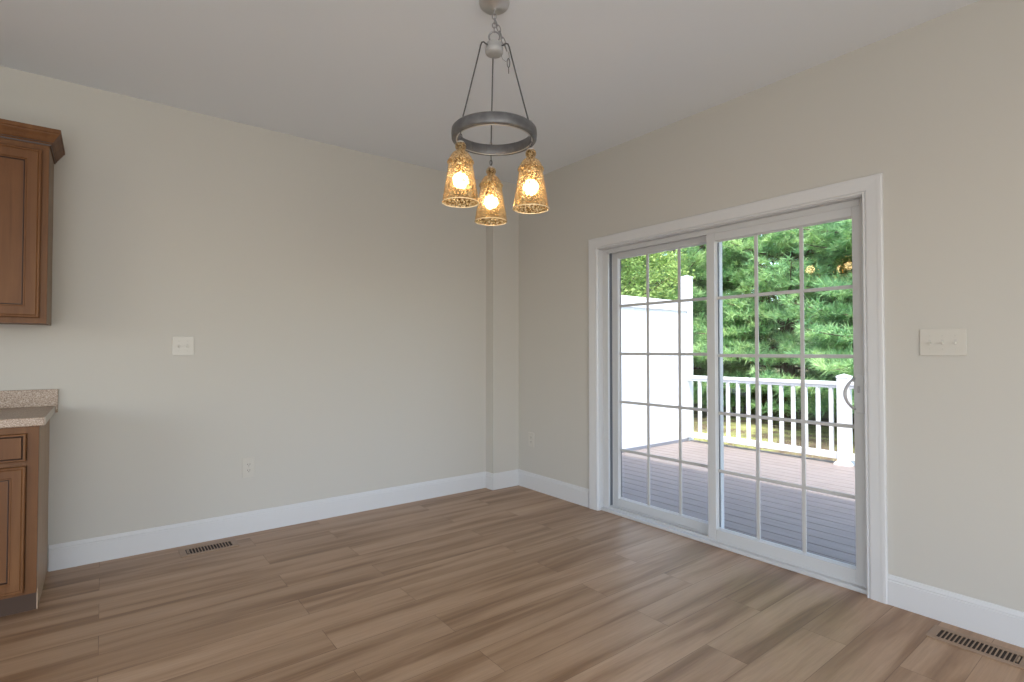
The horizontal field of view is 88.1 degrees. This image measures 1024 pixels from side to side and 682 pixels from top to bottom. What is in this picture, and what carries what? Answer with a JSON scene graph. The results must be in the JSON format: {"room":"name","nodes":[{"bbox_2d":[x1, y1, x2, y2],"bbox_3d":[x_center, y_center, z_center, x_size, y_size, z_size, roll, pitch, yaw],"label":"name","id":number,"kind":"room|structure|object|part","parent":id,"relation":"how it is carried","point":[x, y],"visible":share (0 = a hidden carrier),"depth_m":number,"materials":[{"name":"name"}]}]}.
{"room":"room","nodes":[
{"label":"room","id":0,"kind":"room"},
{"bbox_2d":[0,66,485,570],"bbox_3d":[-2.880,-0.104,2.792,7.154,2.740,0.150,1,-1,-38],"label":"wall","id":1,"kind":"structure","parent":0,"point":[331,301],"depth_m":3.51,"materials":[{"name":"grey paint"}]},
{"bbox_2d":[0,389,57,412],"bbox_3d":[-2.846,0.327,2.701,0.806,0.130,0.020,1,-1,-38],"label":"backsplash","id":2,"kind":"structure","parent":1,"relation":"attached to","point":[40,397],"depth_m":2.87,"materials":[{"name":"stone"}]},
{"bbox_2d":[0,118,64,325],"bbox_3d":[-2.731,-0.583,2.587,0.808,0.986,0.369,1,-1,-38],"label":"upper cabinet","id":3,"kind":"object","parent":1,"relation":"attached to","point":[29,153],"visible":1,"depth_m":2.63,"materials":[{"name":"brown wood"}]},
{"bbox_3d":[-2.517,-0.543,2.564,0.350,0.848,0.020,1,-1,-38],"label":"door","id":4,"kind":"part","parent":3,"relation":"part of","materials":[{"name":"brown wood"}]},
{"bbox_3d":[-2.670,-0.547,2.470,0.762,0.910,0.019,1,-1,-38],"label":"frame","id":5,"kind":"part","parent":3,"relation":"part of","materials":[{"name":"brown wood"}]},
{"bbox_3d":[-2.731,-1.036,2.595,0.808,0.080,0.369,1,-1,-38],"label":"crown moulding","id":6,"kind":"part","parent":3,"relation":"part of","materials":[{"name":"brown wood"}]},
{"bbox_3d":[-2.469,-0.541,2.829,0.004,0.908,0.304,1,-1,-38],"label":"panel","id":7,"kind":"part","parent":3,"relation":"part of","materials":[{"name":"brown wood"}]},
{"bbox_2d":[172,336,193,354],"bbox_3d":[-2.060,0.031,3.317,0.117,0.118,0.018,1,-1,-38],"label":"light switch","id":8,"kind":"object","parent":1,"relation":"attached to","point":[180,345],"visible":1,"depth_m":3.32,"materials":[{"name":"grey plastic"}]},
{"bbox_2d":[242,457,254,477],"bbox_3d":[-1.760,0.845,3.538,0.074,0.130,0.009,1,-1,-38],"label":"power outlet","id":9,"kind":"object","parent":1,"relation":"attached to","point":[248,470],"visible":1,"depth_m":3.54,"materials":[{"name":"grey plastic"}]},
{"bbox_2d":[48,469,518,571],"bbox_3d":[-1.249,1.216,3.855,3.212,0.141,0.122,1,-1,-38],"label":"baseboard","id":10,"kind":"structure","parent":1,"relation":"attached to","point":[120,545],"depth_m":3.55,"materials":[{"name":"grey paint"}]},
{"bbox_2d":[0,0,978,184],"bbox_3d":[-0.500,-1.631,-0.107,7.340,0.200,7.693,1,-1,-38],"label":"ceiling","id":11,"kind":"structure","parent":0,"point":[391,79],"depth_m":2.73,"materials":[{"name":"white paint"}]},
{"bbox_2d":[442,0,548,225],"bbox_3d":[-0.101,-1.018,2.282,0.432,0.932,0.448,1,-1,-38],"label":"chandelier","id":12,"kind":"object","parent":11,"relation":"hanging from","point":[494,48],"visible":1,"depth_m":2.25,"materials":[{"name":"silver metal"}]},
{"bbox_2d":[453,143,467,188],"bbox_3d":[-0.213,-0.724,2.193,0.066,0.187,0.066,1,-1,-38],"label":"bulb","id":13,"kind":"object","parent":12,"relation":"attached to","point":[460,161],"depth_m":2.18,"materials":[{"name":"white glass"}]},
{"bbox_3d":[-0.213,-0.697,2.193,0.152,0.250,0.152,1,-1,-38],"label":"lamp shade","id":14,"kind":"part","parent":12,"relation":"part of","materials":[{"name":"orange glass"}]},
{"bbox_3d":[-0.157,-1.081,2.242,0.142,0.413,0.006,1,-1,-37],"label":"suspension rod","id":15,"kind":"part","parent":12,"relation":"part of","materials":[{"name":"grey metal"}]},
{"bbox_2d":[484,168,497,208],"bbox_3d":[-0.098,-0.707,2.464,0.066,0.187,0.066,1,-1,-38],"label":"bulb","id":16,"kind":"object","parent":12,"relation":"attached to","point":[490,184],"depth_m":2.45,"materials":[{"name":"white glass"}]},
{"bbox_3d":[-0.098,-0.680,2.463,0.152,0.250,0.152,1,-1,-38],"label":"lamp shade","id":17,"kind":"part","parent":12,"relation":"part of","materials":[{"name":"orange glass"}]},
{"bbox_3d":[-0.089,-1.078,2.402,0.006,0.413,0.142,0,-1,-7],"label":"suspension rod","id":18,"kind":"part","parent":12,"relation":"part of","materials":[{"name":"grey metal"}]},
{"bbox_3d":[0.015,-1.081,2.263,0.142,0.413,0.006,0,-1,23],"label":"suspension rod","id":19,"kind":"part","parent":12,"relation":"part of","materials":[{"name":"grey metal"}]},
{"bbox_2d":[523,150,538,195],"bbox_3d":[0.079,-0.707,2.229,0.066,0.187,0.066,1,-1,-38],"label":"socket","id":20,"kind":"object","parent":12,"relation":"attached to","point":[530,168],"depth_m":2.21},
{"bbox_3d":[0.079,-0.679,2.228,0.152,0.250,0.152,1,-1,-38],"label":"lamp shade","id":21,"kind":"part","parent":12,"relation":"part of","materials":[{"name":"orange glass"}]},
{"bbox_2d":[486,180,518,472],"bbox_3d":[-0.085,-0.066,4.789,0.288,2.740,0.108,1,-1,-38],"label":"wall","id":22,"kind":"structure","parent":0,"point":[502,241],"depth_m":4.73,"materials":[{"name":"grey paint"}]},
{"bbox_2d":[0,485,1023,681],"bbox_3d":[-0.512,1.269,-0.172,7.310,0.120,7.693,1,-1,-38],"label":"floor","id":23,"kind":"structure","parent":0,"point":[517,583],"depth_m":2.46,"materials":[{"name":"wood"}]},
{"bbox_2d":[0,419,49,616],"bbox_3d":[-2.667,0.825,2.438,0.762,0.868,0.639,1,-1,-38],"label":"base cabinet","id":24,"kind":"object","parent":23,"relation":"on","point":[24,451],"visible":0.85,"depth_m":2.41,"materials":[{"name":"brown wood"}]},
{"bbox_3d":[-2.342,0.852,2.299,0.335,0.570,0.020,1,-1,-38],"label":"door","id":25,"kind":"part","parent":24,"relation":"part of","materials":[{"name":"brown wood"}]},
{"bbox_3d":[-2.342,0.481,2.306,0.335,0.126,0.021,1,-1,-38],"label":"drawer","id":26,"kind":"part","parent":24,"relation":"part of","materials":[{"name":"brown wood"}]},
{"bbox_2d":[0,389,57,427],"bbox_3d":[-2.656,0.324,2.455,0.806,0.133,0.641,1,-1,-38],"label":"countertop","id":27,"kind":"structure","parent":24,"relation":"on","point":[18,408],"depth_m":2.81,"materials":[{"name":"stone"}]},
{"bbox_3d":[-2.380,0.830,2.686,0.005,0.868,0.599,1,-1,-38],"label":"panel","id":28,"kind":"part","parent":24,"relation":"part of","materials":[{"name":"brown wood"}]},
{"bbox_2d":[178,539,238,557],"bbox_3d":[-1.864,1.272,3.259,0.310,0.007,0.145,1,-1,-38],"label":"floor vent","id":29,"kind":"object","parent":23,"relation":"in","point":[190,551],"visible":1,"depth_m":3.25,"materials":[{"name":"brown metal"}]},
{"bbox_2d":[926,625,1023,669],"bbox_3d":[1.911,1.251,2.172,0.140,0.007,0.315,1,-1,-38],"label":"floor vent","id":30,"kind":"object","parent":23,"relation":"in","point":[984,648],"visible":1,"depth_m":2.17,"materials":[{"name":"brown metal"}]},
{"bbox_2d":[519,0,1023,611],"bbox_3d":[2.330,-0.118,2.052,0.186,2.740,7.693,1,-1,-38],"label":"wall","id":31,"kind":"structure","parent":0,"point":[935,107],"depth_m":2.49,"materials":[{"name":"grey paint"}]},
{"bbox_2d":[529,432,533,446],"bbox_3d":[0.170,0.870,4.669,0.009,0.123,0.074,1,-1,-38],"label":"power outlet","id":32,"kind":"object","parent":31,"relation":"attached to","point":[531,435],"visible":1,"depth_m":4.66,"materials":[{"name":"grey plastic"}]},
{"bbox_2d":[518,469,588,507],"bbox_3d":[0.328,1.228,4.454,0.014,0.141,0.887,1,-1,-38],"label":"baseboard","id":33,"kind":"structure","parent":31,"relation":"attached to","point":[569,492],"depth_m":4.40,"materials":[{"name":"grey paint"}]},
{"bbox_2d":[598,195,866,594],"bbox_3d":[1.290,0.270,3.400,0.234,2.015,1.824,1,-1,-38],"label":"door","id":34,"kind":"structure","parent":31,"relation":"in","point":[712,532],"depth_m":3.33,"materials":[{"name":"grey plastic"}]},
{"bbox_2d":[620,248,707,514],"bbox_3d":[1.070,0.275,3.737,0.008,1.822,0.793,1,-1,-38],"label":"grille","id":35,"kind":"object","parent":34,"relation":"attached to","point":[646,506],"depth_m":3.81,"materials":[{"name":"grey plastic"}]},
{"bbox_3d":[1.066,0.285,3.741,0.036,1.950,0.904,1,-1,-38],"label":"fixed panel","id":36,"kind":"part","parent":34,"relation":"part of","materials":[{"name":"clear glass"}]},
{"bbox_3d":[1.535,0.271,3.041,0.042,1.944,0.890,1,-1,-38],"label":"sliding panel","id":37,"kind":"part","parent":34,"relation":"part of","materials":[{"name":"clear glass"}]},
{"bbox_2d":[717,227,854,552],"bbox_3d":[1.536,0.267,3.041,0.008,1.805,0.769,1,-1,-38],"label":"grille","id":38,"kind":"object","parent":34,"relation":"attached to","point":[802,355],"depth_m":3.06,"materials":[{"name":"grey plastic"}]},
{"bbox_3d":[1.769,0.269,2.696,0.010,0.196,0.044,1,-1,-38],"label":"handle","id":39,"kind":"part","parent":34,"relation":"part of","materials":[{"name":"grey plastic"}]},
{"bbox_2d":[588,173,887,603],"bbox_3d":[1.202,0.236,3.336,0.020,2.081,1.965,1,-1,-38],"label":"door frame","id":40,"kind":"structure","parent":31,"relation":"attached to","point":[870,187],"depth_m":2.61,"materials":[{"name":"grey paint"}]},
{"bbox_2d":[920,328,966,355],"bbox_3d":[1.940,0.006,2.387,0.018,0.122,0.168,1,-1,-38],"label":"light switch","id":41,"kind":"object","parent":31,"relation":"attached to","point":[933,342],"visible":1,"depth_m":2.38,"materials":[{"name":"grey plastic"}]},
{"bbox_2d":[887,574,1023,647],"bbox_3d":[3.158,1.157,0.793,0.014,0.141,4.427,1,-1,-38],"label":"baseboard","id":42,"kind":"structure","parent":31,"relation":"attached to","point":[995,621],"depth_m":2.33,"materials":[{"name":"grey paint"}]},
{"label":"outside","id":43,"kind":"structure","parent":0,"visible":0},
{"bbox_2d":[622,440,855,565],"bbox_3d":[2.864,1.480,4.272,3.372,0.310,5.700,1,-1,-38],"label":"deck","id":44,"kind":"object","parent":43,"point":[830,519],"visible":0.07,"depth_m":4.65,"materials":[{"name":"grey wood"}]},
{"bbox_2d":[621,295,688,450],"bbox_3d":[1.187,0.399,6.435,3.117,1.935,0.089,1,-1,-38],"label":"privacy screen","id":45,"kind":"object","parent":44,"relation":"on","point":[663,318],"visible":0.41,"depth_m":6.92,"materials":[{"name":"white plastic"}]},
{"bbox_3d":[1.186,-0.498,6.454,3.117,0.140,0.085,1,-1,-38],"label":"rail","id":46,"kind":"part","parent":45,"relation":"part of","materials":[{"name":"white plastic"}]},
{"bbox_3d":[1.186,1.283,6.419,3.117,0.094,0.076,1,-1,-38],"label":"rail","id":47,"kind":"part","parent":45,"relation":"part of","materials":[{"name":"white plastic"}]},
{"bbox_3d":[1.194,1.348,6.407,3.117,0.036,0.064,1,-1,-38],"label":"board","id":48,"kind":"part","parent":45,"relation":"part of","materials":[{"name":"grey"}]},
{"bbox_2d":[681,275,693,440],"bbox_3d":[2.461,0.228,7.442,0.130,2.315,0.130,1,-1,-38],"label":"post","id":49,"kind":"object","parent":44,"relation":"on","point":[686,281],"visible":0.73,"depth_m":7.39,"materials":[{"name":"white plastic"}]},
{"bbox_2d":[687,375,836,458],"bbox_3d":[3.030,0.887,6.595,0.086,0.849,1.894,1,-1,-38],"label":"deck railing","id":50,"kind":"object","parent":44,"relation":"on","point":[831,385],"visible":0.77,"depth_m":6.34,"materials":[{"name":"white"}]},
{"bbox_3d":[3.030,0.499,6.602,0.086,0.072,1.894,1,-1,-38],"label":"rail","id":51,"kind":"part","parent":50,"relation":"part of","materials":[{"name":"white plastic"}]},
{"bbox_3d":[3.030,1.276,6.587,0.056,0.072,1.894,1,-1,-38],"label":"rail","id":52,"kind":"part","parent":50,"relation":"part of","materials":[{"name":"white"}]},
{"bbox_2d":[834,374,854,466],"bbox_3d":[3.644,0.857,5.800,0.167,0.995,0.167,1,-1,-38],"label":"post","id":53,"kind":"object","parent":44,"relation":"on","point":[844,412],"visible":0.98,"depth_m":5.76,"materials":[{"name":"white"}]},
{"bbox_2d":[849,382,854,460],"bbox_3d":[4.278,0.856,4.980,0.086,0.849,1.956,1,-1,-38],"label":"deck railing","id":54,"kind":"object","parent":44,"relation":"on","point":[852,456],"visible":0.16,"depth_m":5.71,"materials":[{"name":"white"}]},
{"bbox_3d":[4.278,1.244,4.973,0.056,0.072,1.956,1,-1,-38],"label":"rail","id":55,"kind":"part","parent":54,"relation":"part of","materials":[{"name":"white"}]},
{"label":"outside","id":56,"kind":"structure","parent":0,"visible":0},
{"bbox_2d":[693,366,854,461],"bbox_3d":[12.873,1.829,22.559,72.000,0.936,70.000,1,-1,-38],"label":"ground","id":57,"kind":"structure","parent":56,"point":[775,424],"depth_m":11.96,"materials":[{"name":"green plant"}]},
{"bbox_2d":[621,248,695,299],"bbox_3d":[1.970,-1.643,13.452,5.099,7.724,4.741,0,-1,18],"label":"leafy tree","id":58,"kind":"object","parent":57,"relation":"on","point":[633,288],"visible":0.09,"depth_m":12.34,"materials":[{"name":"green plant"}]},
{"bbox_2d":[628,250,777,394],"bbox_3d":[7.192,-3.907,20.463,7.290,12.196,7.518,0,-1,-24],"label":"pine tree","id":59,"kind":"object","parent":57,"relation":"on","point":[677,250],"visible":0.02,"depth_m":18.68,"materials":[{"name":"green plant"}]},
{"bbox_2d":[621,244,798,403],"bbox_3d":[4.691,-3.080,15.218,6.382,10.700,6.474,0,-1,-17],"label":"pine tree","id":60,"kind":"object","parent":57,"relation":"on","point":[698,257],"visible":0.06,"depth_m":13.81,"materials":[{"name":"green plant"}]},
{"bbox_2d":[691,246,813,372],"bbox_3d":[8.826,-2.913,17.572,6.655,10.082,6.188,-1,-1,37],"label":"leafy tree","id":61,"kind":"object","parent":57,"relation":"on","point":[773,296],"visible":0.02,"depth_m":17.32,"materials":[{"name":"green plant"}]},
{"bbox_2d":[669,221,852,418],"bbox_3d":[7.017,-3.245,13.778,6.567,10.986,6.772,0,-1,8],"label":"pine tree","id":62,"kind":"object","parent":57,"relation":"on","point":[776,246],"visible":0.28,"depth_m":12.55,"materials":[{"name":"green plant"}]},
{"bbox_2d":[750,389,778,409],"bbox_3d":[7.524,1.713,15.708,1.360,1.015,1.364,-1,-1,28],"label":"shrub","id":63,"kind":"object","parent":57,"relation":"on","point":[765,395],"visible":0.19,"depth_m":15.34,"materials":[{"name":"green plant"}]},
{"bbox_2d":[745,219,853,417],"bbox_3d":[7.792,-3.166,10.761,6.474,10.700,6.382,0,-1,2],"label":"pine tree","id":64,"kind":"object","parent":57,"relation":"on","point":[840,249],"visible":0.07,"depth_m":10.66,"materials":[{"name":"green plant"}]}
]}

